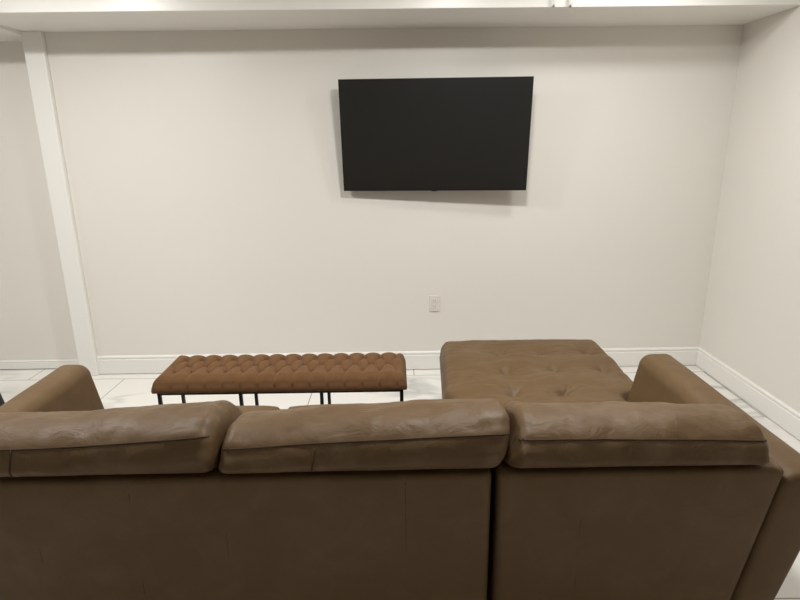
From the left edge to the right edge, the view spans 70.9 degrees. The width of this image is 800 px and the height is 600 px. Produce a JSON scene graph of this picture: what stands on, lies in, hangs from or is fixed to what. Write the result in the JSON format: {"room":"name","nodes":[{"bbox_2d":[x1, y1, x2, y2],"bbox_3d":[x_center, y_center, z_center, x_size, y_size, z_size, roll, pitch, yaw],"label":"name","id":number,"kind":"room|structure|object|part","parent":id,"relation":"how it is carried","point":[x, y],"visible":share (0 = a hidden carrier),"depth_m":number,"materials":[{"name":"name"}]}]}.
{"room":"living room","nodes":[
{"label":"living room","id":0,"kind":"room"},
{"bbox_2d":[0,42,77,368],"bbox_3d":[-4.217,-0.719,3.927,4.050,2.550,0.185,-1,15,0],"label":"wall","id":1,"kind":"structure","parent":0,"point":[36,324],"depth_m":3.94,"materials":[{"name":"white paint"}]},
{"bbox_2d":[0,25,21,41],"bbox_3d":[-4.213,-1.710,3.323,3.778,0.318,0.820,-1,15,0],"label":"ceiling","id":2,"kind":"structure","parent":1,"relation":"attached to","point":[7,34],"depth_m":3.44,"materials":[{"name":"white paint"}]},
{"bbox_2d":[0,359,78,368],"bbox_3d":[-4.185,0.499,4.160,3.763,0.062,0.016,-1,15,0],"label":"baseboard","id":3,"kind":"structure","parent":1,"relation":"attached to","point":[6,364],"depth_m":4.16,"materials":[{"name":"white paint"}]},
{"bbox_2d":[21,31,98,375],"bbox_3d":[-2.252,-0.571,3.818,0.123,2.276,0.149,-1,15,0],"label":"column","id":4,"kind":"structure","parent":1,"relation":"attached to","point":[34,43],"depth_m":3.71,"materials":[{"name":"white paint"}]},
{"bbox_2d":[44,25,743,355],"bbox_3d":[0.084,-0.747,3.838,4.550,2.550,0.160,-1,15,0],"label":"wall","id":5,"kind":"structure","parent":0,"point":[214,214],"depth_m":3.77,"materials":[{"name":"white paint"}]},
{"bbox_2d":[97,347,698,373],"bbox_3d":[-0.003,0.438,4.073,4.349,0.134,0.016,-1,15,0],"label":"baseboard","id":6,"kind":"structure","parent":5,"relation":"attached to","point":[123,364],"depth_m":4.06,"materials":[{"name":"white paint"}]},
{"bbox_2d":[0,0,799,31],"bbox_3d":[-0.087,-1.772,3.283,4.470,0.274,0.680,-1,15,0],"label":"ceiling","id":7,"kind":"structure","parent":5,"relation":"attached to","point":[22,15],"depth_m":3.10,"materials":[{"name":"white paint"}]},
{"bbox_2d":[429,295,439,310],"bbox_3d":[0.244,0.025,3.964,0.072,0.116,0.010,-1,15,0],"label":"power outlet","id":8,"kind":"object","parent":5,"relation":"attached to","point":[434,301],"visible":1,"depth_m":3.96,"materials":[{"name":"white plastic"}]},
{"bbox_2d":[338,76,533,190],"bbox_3d":[0.220,-1.044,3.587,1.186,0.686,0.207,0,15,3],"label":"television","id":9,"kind":"object","parent":5,"relation":"attached to","point":[454,133],"visible":1,"depth_m":3.52,"materials":[{"name":"black plastic"}]},
{"bbox_2d":[552,0,572,7],"bbox_3d":[0.867,-1.596,2.973,0.126,0.089,0.034,-1,15,0],"label":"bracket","id":10,"kind":"object","parent":5,"relation":"attached to","point":[554,1],"visible":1,"depth_m":2.97,"materials":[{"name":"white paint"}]},
{"bbox_2d":[0,365,799,599],"bbox_3d":[-1.874,1.763,-0.140,8.600,0.120,9.600,-1,15,0],"label":"floor","id":11,"kind":"structure","parent":0,"point":[114,390],"depth_m":3.69,"materials":[{"name":"tile"}]},
{"bbox_2d":[0,393,4,405],"bbox_3d":[-2.780,0.476,3.333,0.504,0.530,0.440,-1,15,0],"label":"side table","id":12,"kind":"object","parent":11,"relation":"on","point":[2,402],"visible":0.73,"depth_m":3.58,"materials":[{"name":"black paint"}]},
{"bbox_2d":[0,365,509,599],"bbox_3d":[-0.592,0.629,2.067,1.817,0.858,0.985,-1,15,0],"label":"sofa section","id":13,"kind":"object","parent":11,"relation":"on","point":[220,499],"visible":1,"depth_m":1.58,"materials":[{"name":"brown leather"}]},
{"bbox_3d":[-1.371,0.679,2.084,0.256,0.574,0.957,-1,15,0],"label":"arm","id":14,"kind":"part","parent":13,"relation":"part of","materials":[{"name":"brown leather"}]},
{"bbox_2d":[0,400,242,476],"bbox_3d":[-0.887,0.479,1.736,0.765,0.385,0.435,-1,15,0],"label":"cushion","id":15,"kind":"object","parent":13,"relation":"on","point":[181,439],"depth_m":1.53,"materials":[{"name":"brown leather"}]},
{"bbox_3d":[-0.551,0.771,1.679,1.619,0.610,0.126,-1,15,0],"label":"frame","id":16,"kind":"part","parent":13,"relation":"part of","materials":[{"name":"brown leather"}]},
{"bbox_2d":[237,405,279,412],"bbox_3d":[-0.893,0.648,2.158,0.766,0.206,0.812,-1,15,0],"label":"seat cushion","id":17,"kind":"object","parent":13,"relation":"on","point":[248,408],"depth_m":2.46,"materials":[{"name":"brown leather"}]},
{"bbox_2d":[288,404,339,408],"bbox_3d":[-0.134,0.637,2.164,0.768,0.206,0.812,-1,15,0],"label":"seat cushion","id":18,"kind":"object","parent":13,"relation":"on","point":[292,407],"depth_m":2.49,"materials":[{"name":"brown leather"}]},
{"bbox_2d":[218,398,509,473],"bbox_3d":[-0.102,0.469,1.743,0.839,0.381,0.435,-1,15,0],"label":"cushion","id":19,"kind":"object","parent":13,"relation":"on","point":[420,436],"depth_m":1.54,"materials":[{"name":"brown leather"}]},
{"bbox_2d":[151,352,406,405],"bbox_3d":[-0.613,0.558,3.063,1.298,0.464,0.357,-1,15,0],"label":"tufted bench","id":20,"kind":"object","parent":11,"relation":"on","point":[327,373],"visible":0.98,"depth_m":2.88,"materials":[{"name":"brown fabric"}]},
{"bbox_3d":[-1.232,0.658,2.931,0.017,0.357,0.017,-1,15,0],"label":"leg","id":21,"kind":"part","parent":20,"relation":"part of","materials":[{"name":"black metal"}]},
{"bbox_3d":[-1.235,0.581,3.211,0.017,0.357,0.017,-1,15,0],"label":"leg","id":22,"kind":"part","parent":20,"relation":"part of","materials":[{"name":"black metal"}]},
{"bbox_3d":[-0.816,0.652,2.934,0.017,0.357,0.017,-1,15,0],"label":"leg","id":23,"kind":"part","parent":20,"relation":"part of","materials":[{"name":"black metal"}]},
{"bbox_3d":[-0.820,0.575,3.214,0.017,0.357,0.017,-1,15,0],"label":"leg","id":24,"kind":"part","parent":20,"relation":"part of","materials":[{"name":"black metal"}]},
{"bbox_3d":[-0.614,0.431,3.026,1.260,0.014,0.307,-1,15,0],"label":"seat frame","id":25,"kind":"part","parent":20,"relation":"part of","materials":[{"name":"black metal"}]},
{"bbox_3d":[-0.401,0.646,2.937,0.017,0.357,0.017,-1,15,0],"label":"leg","id":26,"kind":"part","parent":20,"relation":"part of","materials":[{"name":"black metal"}]},
{"bbox_3d":[-0.405,0.569,3.218,0.017,0.357,0.017,-1,15,0],"label":"leg","id":27,"kind":"part","parent":20,"relation":"part of","materials":[{"name":"black metal"}]},
{"bbox_3d":[0.011,0.640,2.941,0.017,0.357,0.017,-1,15,0],"label":"leg","id":28,"kind":"part","parent":20,"relation":"part of","materials":[{"name":"black metal"}]},
{"bbox_2d":[439,339,799,599],"bbox_3d":[0.712,0.510,2.477,1.032,0.839,1.814,-1,15,0],"label":"chaise section","id":29,"kind":"object","parent":11,"relation":"on","point":[607,485],"visible":0.92,"depth_m":1.61,"materials":[{"name":"brown leather"}]},
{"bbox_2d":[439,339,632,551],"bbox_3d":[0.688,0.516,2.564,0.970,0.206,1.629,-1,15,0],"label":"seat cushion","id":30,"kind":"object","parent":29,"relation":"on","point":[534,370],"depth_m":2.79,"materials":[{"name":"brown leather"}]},
{"bbox_2d":[490,401,768,503],"bbox_3d":[0.640,0.466,1.751,0.806,0.366,0.434,-1,15,0],"label":"cushion","id":31,"kind":"object","parent":29,"relation":"on","point":[607,452],"depth_m":1.56,"materials":[{"name":"brown leather"}]},
{"bbox_3d":[0.677,0.754,1.690,0.801,0.610,0.125,-1,15,0],"label":"frame","id":32,"kind":"part","parent":29,"relation":"part of","materials":[{"name":"brown leather"}]},
{"bbox_3d":[1.091,0.640,2.103,0.268,0.582,0.957,-1,15,0],"label":"arm","id":33,"kind":"part","parent":29,"relation":"part of","materials":[{"name":"brown leather"}]},
{"bbox_2d":[699,5,799,412],"bbox_3d":[2.292,0.470,-0.655,0.160,2.550,9.200,-1,15,0],"label":"wall","id":34,"kind":"structure","parent":0,"point":[751,324],"depth_m":3.36,"materials":[{"name":"white paint"}]},
{"bbox_2d":[696,347,799,439],"bbox_3d":[2.217,1.604,-0.239,0.016,0.134,8.999,-1,15,0],"label":"baseboard","id":35,"kind":"structure","parent":34,"relation":"attached to","point":[786,417],"depth_m":3.45,"materials":[{"name":"white paint"}]}
]}

